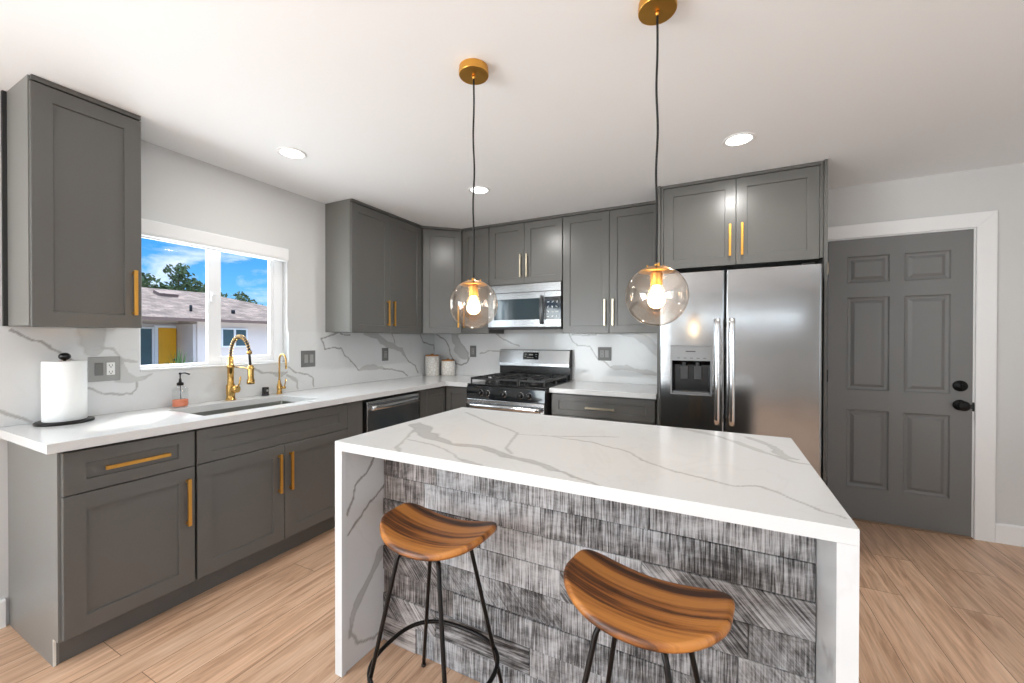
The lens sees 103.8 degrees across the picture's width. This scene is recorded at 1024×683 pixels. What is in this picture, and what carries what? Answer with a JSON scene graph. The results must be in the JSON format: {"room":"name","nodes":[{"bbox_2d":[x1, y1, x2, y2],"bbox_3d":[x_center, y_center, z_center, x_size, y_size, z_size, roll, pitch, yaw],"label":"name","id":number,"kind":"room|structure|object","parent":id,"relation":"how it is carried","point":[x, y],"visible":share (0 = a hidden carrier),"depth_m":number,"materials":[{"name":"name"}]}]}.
{"room":"kitchen","nodes":[
{"label":"kitchen","id":0,"kind":"room"},
{"bbox_2d":[0,91,403,624],"bbox_3d":[-2.798,0.086,1.046,0.140,2.440,8.148,0,0,27],"label":"wall","id":1,"kind":"structure","parent":0,"point":[177,189],"depth_m":2.71,"materials":[{"name":"paint"}]},
{"bbox_2d":[0,598,5,628],"bbox_3d":[-2.539,1.241,1.395,0.015,0.128,0.988,0,0,27],"label":"baseboard","id":2,"kind":"structure","parent":1,"relation":"attached to","point":[2,601],"depth_m":1.83,"materials":[{"name":"white paint"}]},
{"bbox_2d":[1,74,141,327],"bbox_3d":[-2.083,-0.602,1.923,0.337,1.070,0.388,0,0,27],"label":"upper cabinet","id":3,"kind":"object","parent":1,"relation":"attached to","point":[71,159],"visible":1,"depth_m":1.82,"materials":[{"name":"grey paint"}]},
{"bbox_2d":[138,249,288,371],"bbox_3d":[-1.956,-0.259,2.682,0.147,0.854,0.882,0,0,27],"label":"window","id":4,"kind":"structure","parent":1,"relation":"in","point":[214,359],"depth_m":2.69,"materials":[{"name":"white plastic"}]},
{"bbox_2d":[141,218,288,261],"bbox_3d":[-1.900,-0.638,2.594,0.060,0.100,0.926,0,0,27],"label":"roller shade","id":5,"kind":"object","parent":1,"relation":"attached to","point":[150,229],"visible":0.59,"depth_m":2.53,"materials":[{"name":"fabric"}]},
{"bbox_2d":[0,326,433,426],"bbox_3d":[-1.615,0.152,3.220,0.014,0.457,3.169,0,0,27],"label":"backsplash","id":6,"kind":"structure","parent":1,"relation":"attached to","point":[341,358],"depth_m":2.35,"materials":[{"name":"white stone"}]},
{"bbox_2d":[88,356,119,381],"bbox_3d":[-2.153,0.145,2.123,0.012,0.129,0.126,0,0,27],"label":"outlet plate","id":7,"kind":"object","parent":6,"relation":"attached to","point":[99,368],"visible":1,"depth_m":2.12,"materials":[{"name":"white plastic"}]},
{"bbox_2d":[95,363,102,375],"bbox_3d":[-2.160,0.145,2.101,0.005,0.066,0.033,0,0,27],"label":"rocker switch","id":8,"kind":"object","parent":7,"relation":"attached to","point":[98,366],"depth_m":2.10,"materials":[{"name":"grey plastic"}]},
{"bbox_2d":[106,362,114,374],"bbox_3d":[-2.140,0.145,2.142,0.003,0.066,0.033,0,0,27],"label":"socket","id":9,"kind":"object","parent":7,"relation":"attached to","point":[110,366],"depth_m":2.14,"materials":[{"name":"white plastic"}]},
{"bbox_2d":[301,350,314,366],"bbox_3d":[-1.615,0.137,3.189,0.012,0.129,0.124,0,0,27],"label":"switch plate","id":10,"kind":"object","parent":6,"relation":"attached to","point":[307,357],"visible":1,"depth_m":3.19,"materials":[{"name":"grey plastic"}]},
{"bbox_2d":[304,355,307,362],"bbox_3d":[-1.623,0.137,3.167,0.005,0.066,0.033,0,0,27],"label":"rocker switch","id":11,"kind":"object","parent":10,"relation":"attached to","point":[305,356],"depth_m":3.16,"materials":[{"name":"white plastic"}]},
{"bbox_2d":[309,354,312,362],"bbox_3d":[-1.602,0.137,3.208,0.005,0.066,0.033,0,0,27],"label":"rocker switch","id":12,"kind":"object","parent":10,"relation":"attached to","point":[310,355],"depth_m":3.20,"materials":[{"name":"white plastic"}]},
{"bbox_2d":[382,348,387,360],"bbox_3d":[-1.240,0.126,3.934,0.011,0.126,0.084,0,0,27],"label":"outlet plate","id":13,"kind":"object","parent":6,"relation":"attached to","point":[384,350],"visible":1,"depth_m":3.92,"materials":[{"name":"grey plastic"}]},
{"bbox_2d":[325,199,421,333],"bbox_3d":[-1.211,-0.611,3.653,0.337,1.070,0.861,0,0,27],"label":"upper cabinet","id":14,"kind":"object","parent":1,"relation":"attached to","point":[373,255],"visible":1,"depth_m":3.39,"materials":[{"name":"grey paint"}]},
{"bbox_2d":[0,0,1023,228],"bbox_3d":[-0.234,-1.172,-0.254,5.880,0.100,8.428,0,0,27],"label":"ceiling","id":15,"kind":"structure","parent":0,"point":[376,100],"depth_m":1.77,"materials":[{"name":"paint"}]},
{"bbox_2d":[276,147,306,159],"bbox_3d":[-1.331,-1.137,2.429,0.164,0.006,0.164,0,0,27],"label":"recessed light","id":16,"kind":"object","parent":15,"relation":"in","point":[288,152],"visible":1,"depth_m":2.43,"materials":[{"name":"white paint"}]},
{"bbox_2d":[449,58,497,328],"bbox_3d":[-0.159,-0.594,1.669,0.202,1.080,0.202,0,0,27],"label":"pendant light","id":17,"kind":"object","parent":15,"relation":"hanging from","point":[473,71],"visible":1,"depth_m":1.66,"materials":[{"name":"clear glass"}]},
{"bbox_2d":[469,285,477,295],"bbox_3d":[-0.160,-0.211,1.671,0.039,0.043,0.039,0,0,27],"label":"socket","id":18,"kind":"object","parent":17,"relation":"attached to","point":[473,289],"depth_m":1.65,"materials":[{"name":"gold metal"}]},
{"bbox_2d":[468,186,489,193],"bbox_3d":[-0.247,-1.139,3.025,0.164,0.006,0.164,0,0,27],"label":"recessed light","id":19,"kind":"object","parent":15,"relation":"in","point":[478,189],"visible":0.93,"depth_m":3.02,"materials":[{"name":"white paint"}]},
{"bbox_2d":[625,0,688,325],"bbox_3d":[0.484,-0.591,1.341,0.202,1.078,0.202,0,0,27],"label":"pendant light","id":20,"kind":"object","parent":15,"relation":"hanging from","point":[650,12],"visible":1,"depth_m":1.34,"materials":[{"name":"clear glass"}]},
{"bbox_2d":[650,272,662,285],"bbox_3d":[0.483,-0.209,1.343,0.039,0.043,0.039,0,0,27],"label":"socket","id":21,"kind":"object","parent":20,"relation":"attached to","point":[656,278],"depth_m":1.33,"materials":[{"name":"gold metal"}]},
{"bbox_2d":[723,132,755,146],"bbox_3d":[1.276,-1.132,2.257,0.164,0.006,0.164,0,0,27],"label":"recessed light","id":22,"kind":"object","parent":15,"relation":"in","point":[739,139],"visible":1,"depth_m":2.25,"materials":[{"name":"white paint"}]},
{"bbox_2d":[0,520,1023,682],"bbox_3d":[-0.237,1.368,-0.238,5.880,0.100,8.428,0,0,27],"label":"floor","id":23,"kind":"structure","parent":0,"point":[934,608],"depth_m":1.81,"materials":[{"name":"brown wood"}]},
{"bbox_2d":[8,430,194,666],"bbox_3d":[-1.924,0.865,1.907,0.648,0.874,0.462,0,0,27],"label":"base cabinet","id":24,"kind":"object","parent":23,"relation":"on","point":[101,539],"visible":0.91,"depth_m":1.73,"materials":[{"name":"grey paint"}]},
{"bbox_2d":[188,400,361,599],"bbox_3d":[-1.583,0.861,2.582,0.648,0.874,1.048,0,0,27],"label":"base cabinet","id":25,"kind":"object","parent":23,"relation":"on","point":[265,486],"visible":0.62,"depth_m":2.29,"materials":[{"name":"grey paint"}]},
{"bbox_2d":[362,391,419,433],"bbox_3d":[-1.175,0.860,3.321,0.655,0.867,0.620,0,0,27],"label":"dishwasher","id":26,"kind":"object","parent":23,"relation":"on","point":[386,411],"visible":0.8,"depth_m":3.13,"materials":[{"name":"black metal"}]},
{"bbox_2d":[367,503,502,682],"bbox_3d":[-0.265,0.961,1.377,0.429,0.693,0.379,0,0,26],"label":"bar stool","id":27,"kind":"object","parent":23,"relation":"on","point":[414,531],"visible":1,"depth_m":1.35,"materials":[{"name":"brown wood"}]},
{"bbox_2d":[417,386,466,418],"bbox_3d":[-0.725,0.853,4.010,0.894,0.874,0.994,0,0,27],"label":"base cabinet","id":28,"kind":"object","parent":23,"relation":"on","point":[433,401],"visible":0.2,"depth_m":3.73,"materials":[{"name":"grey paint"}]},
{"bbox_2d":[0,374,490,454],"bbox_3d":[-1.214,0.401,3.027,0.904,0.038,3.184,0,0,27],"label":"countertop","id":29,"kind":"structure","parent":28,"relation":"on","point":[111,428],"depth_m":2.13,"materials":[{"name":"white stone"}]},
{"bbox_2d":[33,353,94,426],"bbox_3d":[-2.143,0.220,1.924,0.200,0.334,0.200,0,0,27],"label":"paper towel holder","id":30,"kind":"object","parent":29,"relation":"on","point":[63,356],"visible":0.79,"depth_m":1.89,"materials":[{"name":"black metal"}]},
{"bbox_2d":[41,360,87,422],"bbox_3d":[-2.143,0.234,1.924,0.149,0.281,0.149,0,0,27],"label":"paper towel roll","id":31,"kind":"object","parent":30,"relation":"on","point":[64,398],"visible":0.98,"depth_m":1.87,"materials":[{"name":"white paper"}]},
{"bbox_2d":[172,372,189,406],"bbox_3d":[-1.956,0.283,2.374,0.096,0.204,0.078,0,0,27],"label":"soap dispenser","id":32,"kind":"object","parent":29,"relation":"on","point":[180,402],"visible":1,"depth_m":2.37,"materials":[{"name":"clear glass"}]},
{"bbox_2d":[225,335,254,400],"bbox_3d":[-1.749,0.170,2.591,0.272,0.429,0.068,0,0,27],"label":"kitchen faucet","id":33,"kind":"object","parent":29,"relation":"on","point":[231,389],"visible":1,"depth_m":2.61,"materials":[{"name":"gold metal"}]},
{"bbox_2d":[190,401,293,415],"bbox_3d":[-1.621,0.520,2.475,0.377,0.194,0.668,0,0,27],"label":"sink","id":34,"kind":"object","parent":29,"relation":"in","point":[240,408],"visible":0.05,"depth_m":2.61,"materials":[{"name":"metal"}]},
{"bbox_2d":[262,387,269,395],"bbox_3d":[-1.745,0.352,2.843,0.047,0.060,0.047,0,0,27],"label":"air gap","id":35,"kind":"object","parent":29,"relation":"on","point":[265,390],"visible":1,"depth_m":2.83,"materials":[{"name":"black metal"}]},
{"bbox_2d":[276,353,286,393],"bbox_3d":[-1.671,0.234,2.919,0.105,0.296,0.042,0,0,27],"label":"filter faucet","id":36,"kind":"object","parent":29,"relation":"on","point":[280,387],"visible":1,"depth_m":2.92,"materials":[{"name":"gold metal"}]},
{"bbox_2d":[425,354,438,375],"bbox_3d":[-0.880,0.254,4.433,0.151,0.239,0.151,0,0,27],"label":"canister","id":37,"kind":"object","parent":29,"relation":"on","point":[431,361],"visible":1,"depth_m":4.37,"materials":[{"name":"ceramic"}]},
{"bbox_2d":[441,358,454,375],"bbox_3d":[-0.706,0.281,4.440,0.147,0.186,0.147,0,0,27],"label":"canister","id":38,"kind":"object","parent":29,"relation":"on","point":[447,365],"visible":1,"depth_m":4.38,"materials":[{"name":"ceramic"}]},
{"bbox_2d":[466,349,571,415],"bbox_3d":[0.070,0.687,3.719,0.768,1.212,0.764,0,0,27],"label":"gas range","id":39,"kind":"object","parent":23,"relation":"on","point":[524,380],"visible":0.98,"depth_m":3.58,"materials":[{"name":"silver metal"}]},
{"bbox_2d":[467,378,569,388],"bbox_3d":[0.075,0.382,3.716,0.759,0.014,0.620,0,0,27],"label":"cooktop","id":40,"kind":"object","parent":39,"relation":"in","point":[485,384],"depth_m":3.52,"materials":[{"name":"black metal"}]},
{"bbox_2d":[335,407,859,682],"bbox_3d":[0.219,0.849,1.603,1.599,0.916,0.881,0,0,27],"label":"kitchen island","id":41,"kind":"object","parent":23,"relation":"on","point":[748,518],"visible":0.87,"depth_m":1.38,"materials":[{"name":"white stone"}]},
{"bbox_2d":[552,393,656,424],"bbox_3d":[0.825,0.859,3.415,0.822,0.874,0.659,0,0,27],"label":"base cabinet","id":42,"kind":"object","parent":23,"relation":"on","point":[606,408],"visible":0.33,"depth_m":3.13,"materials":[{"name":"grey paint"}]},
{"bbox_2d":[549,381,656,398],"bbox_3d":[0.827,0.402,3.415,0.839,0.038,0.653,0,0,27],"label":"countertop","id":43,"kind":"structure","parent":42,"relation":"on","point":[644,391],"depth_m":3.26,"materials":[{"name":"white stone"}]},
{"bbox_2d":[563,549,734,682],"bbox_3d":[0.328,0.964,1.022,0.429,0.693,0.379,0,0,34],"label":"bar stool","id":44,"kind":"object","parent":23,"relation":"on","point":[635,608],"visible":1,"depth_m":0.99,"materials":[{"name":"brown wood"}]},
{"bbox_2d":[657,186,660,425],"bbox_3d":[1.217,0.078,3.230,0.018,2.438,0.628,0,0,27],"label":"panel","id":45,"kind":"object","parent":23,"relation":"on","point":[659,187],"visible":0.25,"depth_m":2.95,"materials":[{"name":"grey paint"}]},
{"bbox_2d":[659,262,821,476],"bbox_3d":[1.587,0.411,2.898,0.914,1.780,0.836,0,0,27],"label":"refrigerator","id":46,"kind":"object","parent":23,"relation":"on","point":[743,355],"visible":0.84,"depth_m":2.55,"materials":[{"name":"silver metal"}]},
{"bbox_2d":[816,159,827,483],"bbox_3d":[2.097,0.082,2.786,0.018,2.438,0.630,0,0,27],"label":"panel","id":47,"kind":"object","parent":23,"relation":"on","point":[824,261],"visible":0.24,"depth_m":2.51,"materials":[{"name":"grey paint"}]},
{"bbox_2d":[434,163,1023,525],"bbox_3d":[1.569,0.077,3.486,5.740,2.440,0.140,0,0,27],"label":"wall","id":48,"kind":"structure","parent":0,"point":[1000,188],"depth_m":2.60,"materials":[{"name":"paint"}]},
{"bbox_2d":[404,226,461,333],"bbox_3d":[-0.767,-0.614,4.247,0.595,1.070,0.594,0,0,27],"label":"upper cabinet","id":49,"kind":"object","parent":48,"relation":"attached to","point":[441,247],"visible":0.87,"depth_m":4.04,"materials":[{"name":"grey paint"}]},
{"bbox_2d":[462,225,503,333],"bbox_3d":[-0.303,-0.613,4.149,0.314,1.070,0.349,0,0,27],"label":"upper cabinet","id":50,"kind":"object","parent":48,"relation":"attached to","point":[481,265],"visible":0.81,"depth_m":4.02,"materials":[{"name":"grey paint"}]},
{"bbox_2d":[489,214,562,285],"bbox_3d":[0.178,-0.846,3.905,0.760,0.600,0.349,0,0,27],"label":"upper cabinet","id":51,"kind":"object","parent":48,"relation":"attached to","point":[527,251],"visible":0.94,"depth_m":3.76,"materials":[{"name":"grey paint"}]},
{"bbox_2d":[488,281,562,329],"bbox_3d":[0.166,-0.330,3.885,0.756,0.426,0.373,0,0,27],"label":"microwave","id":52,"kind":"object","parent":51,"relation":"attached to","point":[531,306],"visible":0.96,"depth_m":3.75,"materials":[{"name":"silver metal"}]},
{"bbox_2d":[435,333,656,384],"bbox_3d":[0.228,0.149,4.074,2.504,0.457,0.014,0,0,27],"label":"backsplash","id":53,"kind":"structure","parent":48,"relation":"attached to","point":[633,355],"depth_m":3.85,"materials":[{"name":"white stone"}]},
{"bbox_2d":[470,346,475,356],"bbox_3d":[-0.427,0.107,4.391,0.079,0.125,0.011,0,0,27],"label":"outlet plate","id":54,"kind":"object","parent":53,"relation":"attached to","point":[472,348],"visible":1,"depth_m":4.39,"materials":[{"name":"grey plastic"}]},
{"bbox_2d":[598,347,610,360],"bbox_3d":[0.861,0.115,3.740,0.126,0.125,0.012,0,0,27],"label":"outlet plate","id":55,"kind":"object","parent":53,"relation":"attached to","point":[604,353],"visible":1,"depth_m":3.74,"materials":[{"name":"grey plastic"}]},
{"bbox_2d":[563,200,656,332],"bbox_3d":[0.895,-0.608,3.546,0.842,1.070,0.349,0,0,27],"label":"upper cabinet","id":56,"kind":"object","parent":48,"relation":"attached to","point":[604,248],"visible":0.88,"depth_m":3.42,"materials":[{"name":"grey paint"}]},
{"bbox_2d":[661,161,823,272],"bbox_3d":[1.655,-0.832,2.997,0.966,0.613,0.641,0,0,27],"label":"upper cabinet","id":57,"kind":"object","parent":48,"relation":"attached to","point":[770,217],"visible":0.92,"depth_m":2.72,"materials":[{"name":"grey paint"}]},
{"bbox_2d":[826,227,975,538],"bbox_3d":[2.723,0.269,2.854,0.825,2.067,0.210,0,0,27],"label":"door","id":58,"kind":"structure","parent":48,"relation":"in","point":[901,307],"depth_m":2.81,"materials":[{"name":"grey paint"}]},
{"bbox_2d":[828,210,997,542],"bbox_3d":[2.700,0.227,2.825,0.978,2.152,0.020,0,0,27],"label":"trim","id":59,"kind":"structure","parent":48,"relation":"attached to","point":[986,223],"depth_m":2.62,"materials":[{"name":"white paint"}]},
{"bbox_2d":[995,522,1023,546],"bbox_3d":[3.616,1.243,2.371,1.068,0.128,0.015,0,0,27],"label":"baseboard","id":60,"kind":"structure","parent":48,"relation":"attached to","point":[1009,534],"depth_m":2.58,"materials":[{"name":"white paint"}]},
{"label":"outside","id":61,"kind":"structure","parent":0,"visible":0},
{"bbox_3d":[-22.688,1.615,28.253,59.850,0.200,90.000,0,0,27],"label":"ground","id":62,"kind":"structure","parent":61,"visible":0},
{"bbox_2d":[152,348,195,363],"bbox_3d":[-9.869,0.903,11.870,1.367,1.453,1.372,0,0,27],"label":"plant","id":63,"kind":"object","parent":62,"relation":"on","point":[177,360],"visible":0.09,"depth_m":11.79,"materials":[{"name":"green plant"}]},
{"bbox_2d":[142,263,227,296],"bbox_3d":[-18.794,-1.435,22.515,2.060,6.012,5.018,0,0,27],"label":"tree","id":64,"kind":"object","parent":62,"relation":"on","point":[180,270],"visible":0.41,"depth_m":22.35,"materials":[{"name":"green plant"}]},
{"bbox_2d":[140,287,267,364],"bbox_3d":[-13.419,-0.174,14.383,8.080,3.570,12.400,0,0,27],"label":"house","id":65,"kind":"structure","parent":62,"relation":"on","point":[172,320],"depth_m":13.29,"materials":[{"name":"paint"}]},
{"bbox_2d":[153,290,178,296],"bbox_3d":[-12.357,-1.713,14.344,0.470,0.240,0.560,0,0,27],"label":"roof vent","id":66,"kind":"object","parent":65,"relation":"attached to","point":[161,293],"depth_m":14.22,"materials":[{"name":"grey metal"}]},
{"bbox_2d":[189,305,234,313],"bbox_3d":[-10.276,-1.096,13.812,0.116,0.220,1.397,0,0,27],"label":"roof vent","id":67,"kind":"object","parent":65,"relation":"attached to","point":[190,306],"depth_m":13.51,"materials":[{"name":"metal"}]},
{"bbox_2d":[231,291,257,303],"bbox_3d":[-16.989,-0.852,26.030,1.503,4.816,2.324,0,0,27],"label":"tree","id":68,"kind":"object","parent":62,"relation":"on","point":[245,298],"visible":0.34,"depth_m":25.45,"materials":[{"name":"green plant"}]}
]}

